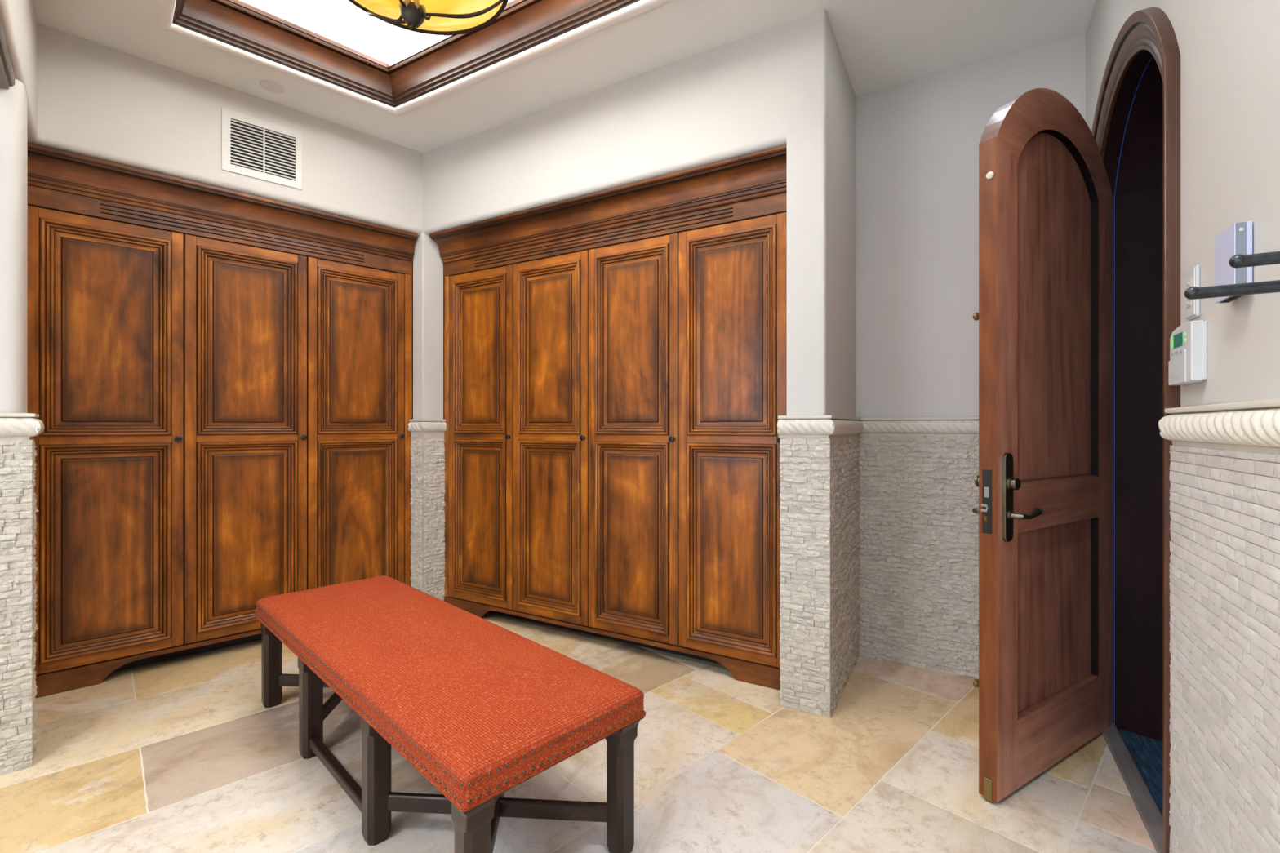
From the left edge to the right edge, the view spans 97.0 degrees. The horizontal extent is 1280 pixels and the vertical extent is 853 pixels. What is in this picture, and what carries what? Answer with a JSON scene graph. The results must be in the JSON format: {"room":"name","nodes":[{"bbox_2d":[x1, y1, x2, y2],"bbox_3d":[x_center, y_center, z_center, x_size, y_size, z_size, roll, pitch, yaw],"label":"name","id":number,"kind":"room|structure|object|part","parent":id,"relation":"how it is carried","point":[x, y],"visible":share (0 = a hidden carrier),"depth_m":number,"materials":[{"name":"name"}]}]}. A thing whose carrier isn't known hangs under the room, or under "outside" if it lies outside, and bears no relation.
{"room":"changing room","nodes":[
{"label":"changing room","id":0,"kind":"room"},
{"bbox_2d":[0,78,27,413],"bbox_3d":[-3.174,-0.010,1.300,2.395,2.500,0.180,0,0,-44],"label":"wall","id":1,"kind":"structure","parent":0,"point":[13,100],"depth_m":2.05,"materials":[{"name":"paint"}]},
{"bbox_2d":[0,440,32,776],"bbox_3d":[-2.659,0.644,1.646,1.218,1.192,0.036,0,0,-44],"label":"trim","id":2,"kind":"structure","parent":1,"relation":"attached to","point":[15,455],"depth_m":2.03,"materials":[{"name":"stone"}]},
{"bbox_2d":[0,413,40,439],"bbox_3d":[-2.644,-0.001,1.646,1.241,0.097,0.042,0,0,-44],"label":"trim","id":3,"kind":"structure","parent":1,"relation":"attached to","point":[13,426],"depth_m":2.03,"materials":[{"name":"stone"}]},
{"bbox_2d":[30,439,39,759],"bbox_3d":[-2.290,0.644,2.128,0.036,1.192,0.159,0,0,-44],"label":"trim","id":4,"kind":"structure","parent":1,"relation":"attached to","point":[35,628],"depth_m":2.13,"materials":[{"name":"stone"}]},
{"bbox_2d":[29,413,44,439],"bbox_3d":[-2.266,-0.001,2.119,0.042,0.097,0.206,0,0,-44],"label":"trim","id":5,"kind":"structure","parent":1,"relation":"attached to","point":[37,415],"depth_m":2.11,"materials":[{"name":"stone"}]},
{"bbox_2d":[0,0,37,141],"bbox_3d":[-1.143,-1.530,0.831,0.100,0.540,4.580,0,0,-44],"label":"wall","id":6,"kind":"structure","parent":0,"point":[18,17],"depth_m":2.10,"materials":[{"name":"paint"}]},
{"bbox_2d":[0,17,14,88],"bbox_3d":[-0.962,-1.238,0.627,0.078,0.075,3.835,0,0,-44],"label":"trim","id":7,"kind":"structure","parent":6,"relation":"attached to","point":[6,72],"depth_m":1.92,"materials":[{"name":"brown wood"}]},
{"bbox_2d":[27,22,443,419],"bbox_3d":[-2.250,-0.280,3.250,2.123,3.040,0.450,0,0,-44],"label":"wall","id":8,"kind":"structure","parent":0,"point":[96,100],"depth_m":2.96,"materials":[{"name":"paint"}]},
{"bbox_2d":[222,106,302,190],"bbox_3d":[-2.067,-1.518,3.107,0.371,0.327,0.009,0,0,-44],"label":"air vent","id":9,"kind":"object","parent":8,"relation":"in","point":[253,147],"visible":1,"depth_m":3.10,"materials":[{"name":"white metal"}]},
{"bbox_2d":[408,418,422,433],"bbox_3d":[-1.466,-0.001,3.716,0.130,0.097,0.042,0,0,30],"label":"trim","id":10,"kind":"structure","parent":8,"relation":"attached to","point":[415,427],"depth_m":3.71,"materials":[{"name":"stone"}]},
{"bbox_2d":[409,433,424,592],"bbox_3d":[-1.468,0.644,3.729,0.112,1.192,0.037,0,0,30],"label":"trim","id":11,"kind":"structure","parent":8,"relation":"attached to","point":[417,440],"depth_m":3.72,"materials":[{"name":"stone"}]},
{"bbox_2d":[420,418,446,433],"bbox_3d":[-1.371,-0.001,3.741,0.176,0.097,0.042,0,0,-44],"label":"trim","id":12,"kind":"structure","parent":8,"relation":"attached to","point":[428,425],"depth_m":3.74,"materials":[{"name":"stone"}]},
{"bbox_2d":[424,433,445,600],"bbox_3d":[-1.367,0.644,3.761,0.141,1.192,0.036,0,0,-44],"label":"trim","id":13,"kind":"structure","parent":8,"relation":"attached to","point":[434,447],"depth_m":3.75,"materials":[{"name":"stone"}]},
{"bbox_2d":[34,0,1096,152],"bbox_3d":[-0.386,-2.021,1.565,7.600,0.478,6.400,0,0,-44],"label":"ceiling","id":14,"kind":"structure","parent":0,"point":[882,44],"depth_m":2.72,"materials":[{"name":"paint"}]},
{"bbox_2d":[172,0,186,22],"bbox_3d":[-1.218,-1.890,1.678,0.106,0.172,2.456,0,0,-44],"label":"trim","id":15,"kind":"structure","parent":14,"relation":"attached to","point":[180,4],"depth_m":2.48,"materials":[{"name":"brown wood"}]},
{"bbox_2d":[172,0,394,106],"bbox_3d":[-1.710,-1.890,2.832,0.985,0.172,0.106,0,0,-44],"label":"trim","id":16,"kind":"structure","parent":14,"relation":"attached to","point":[238,24],"depth_m":2.80,"materials":[{"name":"brown wood"}]},
{"bbox_2d":[347,0,508,35],"bbox_3d":[-0.812,-1.841,2.020,0.690,0.839,0.695,0,0,-44],"label":"ceiling lamp","id":17,"kind":"object","parent":14,"relation":"hanging from","point":[435,17],"visible":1,"depth_m":2.12,"materials":[{"name":"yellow glass"}]},
{"bbox_2d":[387,0,639,107],"bbox_3d":[-0.515,-1.890,2.643,2.080,0.172,0.106,0,0,30],"label":"trim","id":18,"kind":"structure","parent":14,"relation":"attached to","point":[522,25],"depth_m":2.77,"materials":[{"name":"brown wood"}]},
{"bbox_2d":[0,612,1156,852],"bbox_3d":[-0.444,1.242,1.626,7.600,0.004,6.567,0,0,-44],"label":"floor","id":19,"kind":"structure","parent":0,"point":[185,754],"depth_m":2.01,"materials":[{"name":"stone"}]},
{"bbox_2d":[27,142,417,698],"bbox_3d":[-2.189,-0.010,3.169,1.800,2.500,0.235,0,0,-44],"label":"wardrobe","id":20,"kind":"object","parent":19,"relation":"on","point":[220,380],"visible":0.92,"depth_m":2.98,"materials":[{"name":"brown wood"}]},
{"bbox_3d":[-2.588,0.067,2.760,0.566,2.143,0.022,0,0,-44],"label":"door","id":21,"kind":"part","parent":20,"relation":"part of","materials":[{"name":"brown wood"}]},
{"bbox_3d":[-2.581,-0.456,2.752,0.466,1.003,0.023,0,0,-44],"label":"panel","id":22,"kind":"part","parent":20,"relation":"part of","materials":[{"name":"brown wood"}]},
{"bbox_3d":[-2.581,0.587,2.752,0.466,1.007,0.023,0,0,-44],"label":"panel","id":23,"kind":"part","parent":20,"relation":"part of","materials":[{"name":"brown wood"}]},
{"bbox_3d":[-2.383,0.065,2.920,0.032,0.032,0.028,0,0,-44],"label":"knob","id":24,"kind":"part","parent":20,"relation":"part of","materials":[{"name":"black metal"}]},
{"bbox_3d":[-2.144,-1.178,3.122,1.800,0.164,0.105,0,0,-44],"label":"crown moulding","id":25,"kind":"part","parent":20,"relation":"part of","materials":[{"name":"brown wood"}]},
{"bbox_3d":[-2.175,0.067,3.152,0.566,2.143,0.022,0,0,-44],"label":"door","id":26,"kind":"part","parent":20,"relation":"part of","materials":[{"name":"brown wood"}]},
{"bbox_3d":[-2.168,-0.456,3.145,0.466,1.003,0.023,0,0,-44],"label":"panel","id":27,"kind":"part","parent":20,"relation":"part of","materials":[{"name":"brown wood"}]},
{"bbox_3d":[-2.168,0.587,3.145,0.466,1.007,0.023,0,0,-44],"label":"panel","id":28,"kind":"part","parent":20,"relation":"part of","materials":[{"name":"brown wood"}]},
{"bbox_3d":[-1.971,0.065,3.313,0.032,0.032,0.028,0,0,-44],"label":"knob","id":29,"kind":"part","parent":20,"relation":"part of","materials":[{"name":"black metal"}]},
{"bbox_3d":[-1.763,0.067,3.545,0.566,2.143,0.022,0,0,-44],"label":"door","id":30,"kind":"part","parent":20,"relation":"part of","materials":[{"name":"brown wood"}]},
{"bbox_3d":[-1.756,-0.456,3.538,0.466,1.003,0.023,0,0,-44],"label":"panel","id":31,"kind":"part","parent":20,"relation":"part of","materials":[{"name":"brown wood"}]},
{"bbox_3d":[-1.756,0.587,3.538,0.466,1.007,0.023,0,0,-44],"label":"panel","id":32,"kind":"part","parent":20,"relation":"part of","materials":[{"name":"brown wood"}]},
{"bbox_2d":[254,575,645,852],"bbox_3d":[-0.850,0.996,2.092,1.860,0.489,0.589,0,0,44],"label":"bench","id":33,"kind":"object","parent":19,"relation":"on","point":[479,708],"visible":1,"depth_m":1.67,"materials":[{"name":"red fabric"}]},
{"bbox_3d":[-1.643,1.044,2.527,0.072,0.393,0.072,0,0,44],"label":"leg","id":34,"kind":"part","parent":33,"relation":"part of","materials":[{"name":"brown wood"}]},
{"bbox_3d":[-1.245,1.044,2.142,0.072,0.393,0.072,0,0,44],"label":"leg","id":35,"kind":"part","parent":33,"relation":"part of","materials":[{"name":"brown wood"}]},
{"bbox_3d":[-0.794,1.044,1.707,0.072,0.393,0.072,0,0,44],"label":"leg","id":36,"kind":"part","parent":33,"relation":"part of","materials":[{"name":"brown wood"}]},
{"bbox_3d":[-0.388,1.044,1.315,0.072,0.393,0.072,0,0,44],"label":"leg","id":37,"kind":"part","parent":33,"relation":"part of","materials":[{"name":"brown wood"}]},
{"bbox_3d":[-0.057,1.044,1.658,0.072,0.393,0.072,0,0,44],"label":"leg","id":38,"kind":"part","parent":33,"relation":"part of","materials":[{"name":"brown wood"}]},
{"bbox_2d":[429,143,786,690],"bbox_3d":[-0.294,-0.010,3.230,2.350,2.500,0.272,0,0,30],"label":"wardrobe","id":39,"kind":"object","parent":19,"relation":"on","point":[615,357],"visible":0.91,"depth_m":3.07,"materials":[{"name":"brown wood"}]},
{"bbox_3d":[-1.035,-0.456,3.644,0.466,1.003,0.023,0,0,30],"label":"panel","id":40,"kind":"part","parent":39,"relation":"part of","materials":[{"name":"brown wood"}]},
{"bbox_3d":[-1.035,0.587,3.644,0.466,1.007,0.023,0,0,30],"label":"panel","id":41,"kind":"part","parent":39,"relation":"part of","materials":[{"name":"brown wood"}]},
{"bbox_3d":[-1.030,0.067,3.653,0.566,2.143,0.022,0,0,30],"label":"door","id":42,"kind":"part","parent":39,"relation":"part of","materials":[{"name":"brown wood"}]},
{"bbox_3d":[-0.819,0.065,3.502,0.032,0.032,0.028,0,0,30],"label":"knob","id":43,"kind":"part","parent":39,"relation":"part of","materials":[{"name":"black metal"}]},
{"bbox_3d":[-0.543,-0.456,3.359,0.466,1.003,0.023,0,0,30],"label":"panel","id":44,"kind":"part","parent":39,"relation":"part of","materials":[{"name":"brown wood"}]},
{"bbox_3d":[-0.543,0.587,3.359,0.466,1.007,0.023,0,0,30],"label":"panel","id":45,"kind":"part","parent":39,"relation":"part of","materials":[{"name":"brown wood"}]},
{"bbox_3d":[-0.538,0.067,3.368,0.566,2.143,0.022,0,0,30],"label":"door","id":46,"kind":"part","parent":39,"relation":"part of","materials":[{"name":"brown wood"}]},
{"bbox_3d":[-0.326,0.065,3.216,0.032,0.032,0.028,0,0,30],"label":"knob","id":47,"kind":"part","parent":39,"relation":"part of","materials":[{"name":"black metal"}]},
{"bbox_3d":[-0.327,-1.178,3.174,2.350,0.164,0.142,0,0,30],"label":"crown moulding","id":48,"kind":"part","parent":39,"relation":"part of","materials":[{"name":"brown wood"}]},
{"bbox_3d":[-0.050,-0.456,3.073,0.466,1.003,0.023,0,0,30],"label":"panel","id":49,"kind":"part","parent":39,"relation":"part of","materials":[{"name":"brown wood"}]},
{"bbox_3d":[-0.050,0.587,3.073,0.466,1.007,0.023,0,0,30],"label":"panel","id":50,"kind":"part","parent":39,"relation":"part of","materials":[{"name":"brown wood"}]},
{"bbox_3d":[-0.045,0.067,3.082,0.566,2.143,0.022,0,0,30],"label":"door","id":51,"kind":"part","parent":39,"relation":"part of","materials":[{"name":"brown wood"}]},
{"bbox_3d":[0.167,0.065,2.931,0.032,0.032,0.028,0,0,30],"label":"knob","id":52,"kind":"part","parent":39,"relation":"part of","materials":[{"name":"black metal"}]},
{"bbox_3d":[0.443,-0.456,2.788,0.466,1.003,0.023,0,0,30],"label":"panel","id":53,"kind":"part","parent":39,"relation":"part of","materials":[{"name":"brown wood"}]},
{"bbox_3d":[0.443,0.587,2.788,0.466,1.007,0.023,0,0,30],"label":"panel","id":54,"kind":"part","parent":39,"relation":"part of","materials":[{"name":"brown wood"}]},
{"bbox_3d":[0.448,0.067,2.796,0.566,2.143,0.022,0,0,30],"label":"door","id":55,"kind":"part","parent":39,"relation":"part of","materials":[{"name":"brown wood"}]},
{"bbox_2d":[1118,728,1162,814],"bbox_3d":[2.031,1.238,1.598,0.856,0.005,1.180,0,0,30],"label":"carpet","id":56,"kind":"object","parent":19,"relation":"on","point":[1146,753],"visible":0.02,"depth_m":2.11,"materials":[{"name":"blue carpet"}]},
{"bbox_2d":[422,22,786,235],"bbox_3d":[-0.275,-1.532,3.314,2.404,0.535,0.450,0,0,30],"label":"wall","id":57,"kind":"structure","parent":0,"point":[727,100],"depth_m":2.95,"materials":[{"name":"paint"}]},
{"bbox_2d":[786,8,855,417],"bbox_3d":[0.914,-0.280,2.801,0.168,3.040,0.755,0,0,30],"label":"wall pier","id":58,"kind":"object","parent":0,"point":[821,96],"visible":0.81,"depth_m":2.50,"materials":[{"name":"paint"}]},
{"bbox_2d":[779,437,831,718],"bbox_3d":[0.717,0.644,2.462,0.214,1.192,0.037,0,0,30],"label":"trim","id":59,"kind":"structure","parent":58,"relation":"attached to","point":[805,495],"depth_m":2.45,"materials":[{"name":"stone"}]},
{"bbox_2d":[777,415,834,437],"bbox_3d":[0.719,-0.001,2.449,0.244,0.097,0.042,0,0,30],"label":"trim","id":60,"kind":"structure","parent":59,"relation":"on","point":[788,426],"depth_m":2.44,"materials":[{"name":"stone"}]},
{"bbox_2d":[855,32,1085,417],"bbox_3d":[1.784,-0.280,2.849,1.290,3.040,0.200,0,0,30],"label":"wall","id":61,"kind":"structure","parent":0,"point":[917,140],"depth_m":2.92,"materials":[{"name":"paint"}]},
{"bbox_2d":[831,435,860,715],"bbox_3d":[0.993,0.644,2.741,0.039,1.192,0.730,0,0,30],"label":"trim","id":62,"kind":"structure","parent":61,"relation":"attached to","point":[845,483],"depth_m":2.68,"materials":[{"name":"stone"}]},
{"bbox_2d":[828,415,862,437],"bbox_3d":[0.995,-0.001,2.725,0.042,0.097,0.797,0,0,30],"label":"trim","id":63,"kind":"structure","parent":61,"relation":"attached to","point":[844,426],"depth_m":2.65,"materials":[{"name":"stone"}]},
{"bbox_2d":[857,435,978,679],"bbox_3d":[1.596,0.644,2.824,0.989,1.192,0.040,0,0,30],"label":"stone wainscoting","id":64,"kind":"structure","parent":61,"relation":"attached to","point":[918,553],"depth_m":2.91,"materials":[{"name":"stone"}]},
{"bbox_2d":[857,416,978,435],"bbox_3d":[1.587,-0.001,2.818,0.972,0.097,0.043,0,0,30],"label":"trim","id":65,"kind":"structure","parent":61,"relation":"attached to","point":[963,425],"depth_m":2.90,"materials":[{"name":"stone"}]},
{"bbox_2d":[1085,0,1279,407],"bbox_3d":[0.976,-0.280,0.576,0.141,3.040,4.800,0,0,30],"label":"wall","id":66,"kind":"structure","parent":0,"point":[1229,50],"depth_m":1.21,"materials":[{"name":"paint"}]},
{"bbox_2d":[972,88,1112,803],"bbox_3d":[1.530,0.006,2.104,0.926,2.457,0.176,0,0,-32],"label":"door","id":67,"kind":"structure","parent":66,"relation":"in","point":[1044,480],"depth_m":2.05,"materials":[{"name":"brown wood"}]},
{"bbox_3d":[1.211,0.288,1.982,0.141,0.037,0.048,0,0,-32],"label":"lever handle","id":68,"kind":"part","parent":67,"relation":"part of","materials":[{"name":"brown metal"}]},
{"bbox_3d":[1.149,0.875,1.921,0.028,0.028,0.033,0,0,-32],"label":"knob","id":69,"kind":"part","parent":67,"relation":"part of","materials":[{"name":"gold metal"}]},
{"bbox_3d":[1.149,-0.375,1.921,0.028,0.028,0.033,0,0,-32],"label":"knob","id":70,"kind":"part","parent":67,"relation":"part of","materials":[{"name":"gold metal"}]},
{"bbox_3d":[1.146,0.247,1.869,0.003,0.209,0.029,0,0,-32],"label":"latch plate","id":71,"kind":"part","parent":67,"relation":"part of","materials":[{"name":"black metal"}]},
{"bbox_3d":[1.148,1.198,1.866,0.004,0.073,0.026,0,0,-32],"label":"bolt plate","id":72,"kind":"part","parent":67,"relation":"part of","materials":[{"name":"gold metal"}]},
{"bbox_3d":[1.215,0.234,1.869,0.053,0.294,0.012,0,0,-32],"label":"lock plate","id":73,"kind":"part","parent":67,"relation":"part of","materials":[{"name":"brown metal"}]},
{"bbox_3d":[1.278,0.288,1.873,0.141,0.037,0.048,0,0,-32],"label":"lever handle","id":74,"kind":"part","parent":67,"relation":"part of","materials":[{"name":"brown metal"}]},
{"bbox_3d":[1.536,-0.440,2.107,0.643,1.280,0.056,0,0,-32],"label":"panel","id":75,"kind":"part","parent":67,"relation":"part of","materials":[{"name":"brown wood"}]},
{"bbox_3d":[1.536,0.677,2.107,0.643,0.635,0.056,0,0,-32],"label":"panel","id":76,"kind":"part","parent":67,"relation":"part of","materials":[{"name":"brown wood"}]},
{"bbox_2d":[1097,49,1152,724],"bbox_3d":[1.698,-0.005,1.936,0.052,2.490,0.976,0,0,30],"label":"trim","id":77,"kind":"structure","parent":66,"relation":"attached to","point":[1132,77],"depth_m":2.21,"materials":[{"name":"brown wood"}]},
{"bbox_2d":[1102,724,1162,852],"bbox_3d":[1.700,1.231,1.935,0.060,0.018,0.920,0,0,30],"label":"trim","id":78,"kind":"structure","parent":66,"relation":"attached to","point":[1151,816],"depth_m":1.92,"materials":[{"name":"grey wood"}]},
{"bbox_2d":[1114,56,1153,724],"bbox_3d":[1.720,0.009,1.924,0.003,2.462,0.920,0,0,30],"label":"trim","id":79,"kind":"structure","parent":66,"relation":"attached to","point":[1152,56],"depth_m":2.32,"materials":[{"name":"brown wood"}]},
{"bbox_2d":[1091,6,1180,852],"bbox_3d":[1.674,-0.050,1.978,0.032,2.580,1.158,0,0,30],"label":"trim","id":80,"kind":"structure","parent":66,"relation":"attached to","point":[1150,29],"depth_m":1.48,"materials":[{"name":"brown wood"}]},
{"bbox_2d":[1115,57,1162,742],"bbox_3d":[2.039,-0.003,1.593,0.879,2.486,1.208,0,0,30],"label":"doorway","id":81,"kind":"structure","parent":66,"relation":"attached to","point":[1139,187],"depth_m":2.26,"materials":[{"name":"brown wood"}]},
{"bbox_2d":[1168,320,1207,385],"bbox_3d":[1.337,-0.177,1.384,0.030,0.144,0.161,0,0,30],"label":"alarm keypad","id":82,"kind":"object","parent":66,"relation":"attached to","point":[1188,362],"visible":1,"depth_m":1.34,"materials":[{"name":"white plastic"}]},
{"bbox_3d":[1.339,-0.176,1.366,0.008,0.135,0.131,0,0,30],"label":"plate","id":83,"kind":"part","parent":82,"relation":"part of","materials":[{"name":"white plastic"}]},
{"bbox_2d":[1185,264,1200,319],"bbox_3d":[1.342,-0.324,1.376,0.014,0.122,0.070,0,0,30],"label":"light switch","id":84,"kind":"object","parent":66,"relation":"attached to","point":[1193,277],"visible":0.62,"depth_m":1.36,"materials":[{"name":"white plastic"}]},
{"bbox_2d":[1158,398,1279,454],"bbox_3d":[0.790,-0.001,0.442,0.043,0.097,2.385,0,0,30],"label":"trim","id":85,"kind":"structure","parent":66,"relation":"attached to","point":[1253,426],"depth_m":1.12,"materials":[{"name":"stone"}]},
{"bbox_2d":[1168,444,1279,852],"bbox_3d":[0.803,0.644,0.435,0.032,1.192,2.384,0,0,30],"label":"stone wainscoting","id":86,"kind":"structure","parent":66,"relation":"attached to","point":[1224,570],"depth_m":1.16,"materials":[{"name":"stone"}]},
{"bbox_2d":[1183,251,1279,299],"bbox_3d":[0.938,-0.240,0.840,0.186,0.160,0.070,0,0,30],"label":"towel rack","id":87,"kind":"object","parent":66,"relation":"attached to","point":[1239,260],"visible":1,"depth_m":0.85,"materials":[{"name":"metal"}]},
{"bbox_3d":[0.946,-0.211,0.853,0.186,0.020,0.020,0,0,30],"label":"arm","id":88,"kind":"part","parent":87,"relation":"part of","materials":[{"name":"metal"}]},
{"bbox_3d":[0.950,-0.248,0.818,0.143,0.020,0.020,0,0,30],"label":"arm","id":89,"kind":"part","parent":87,"relation":"part of","materials":[{"name":"metal"}]},
{"bbox_2d":[1214,220,1252,303],"bbox_3d":[1.204,-0.330,1.148,0.028,0.142,0.100,0,0,30],"label":"box","id":90,"kind":"object","parent":66,"relation":"attached to","point":[1236,239],"visible":0.74,"depth_m":1.12,"materials":[{"name":"white plastic"}]}
]}

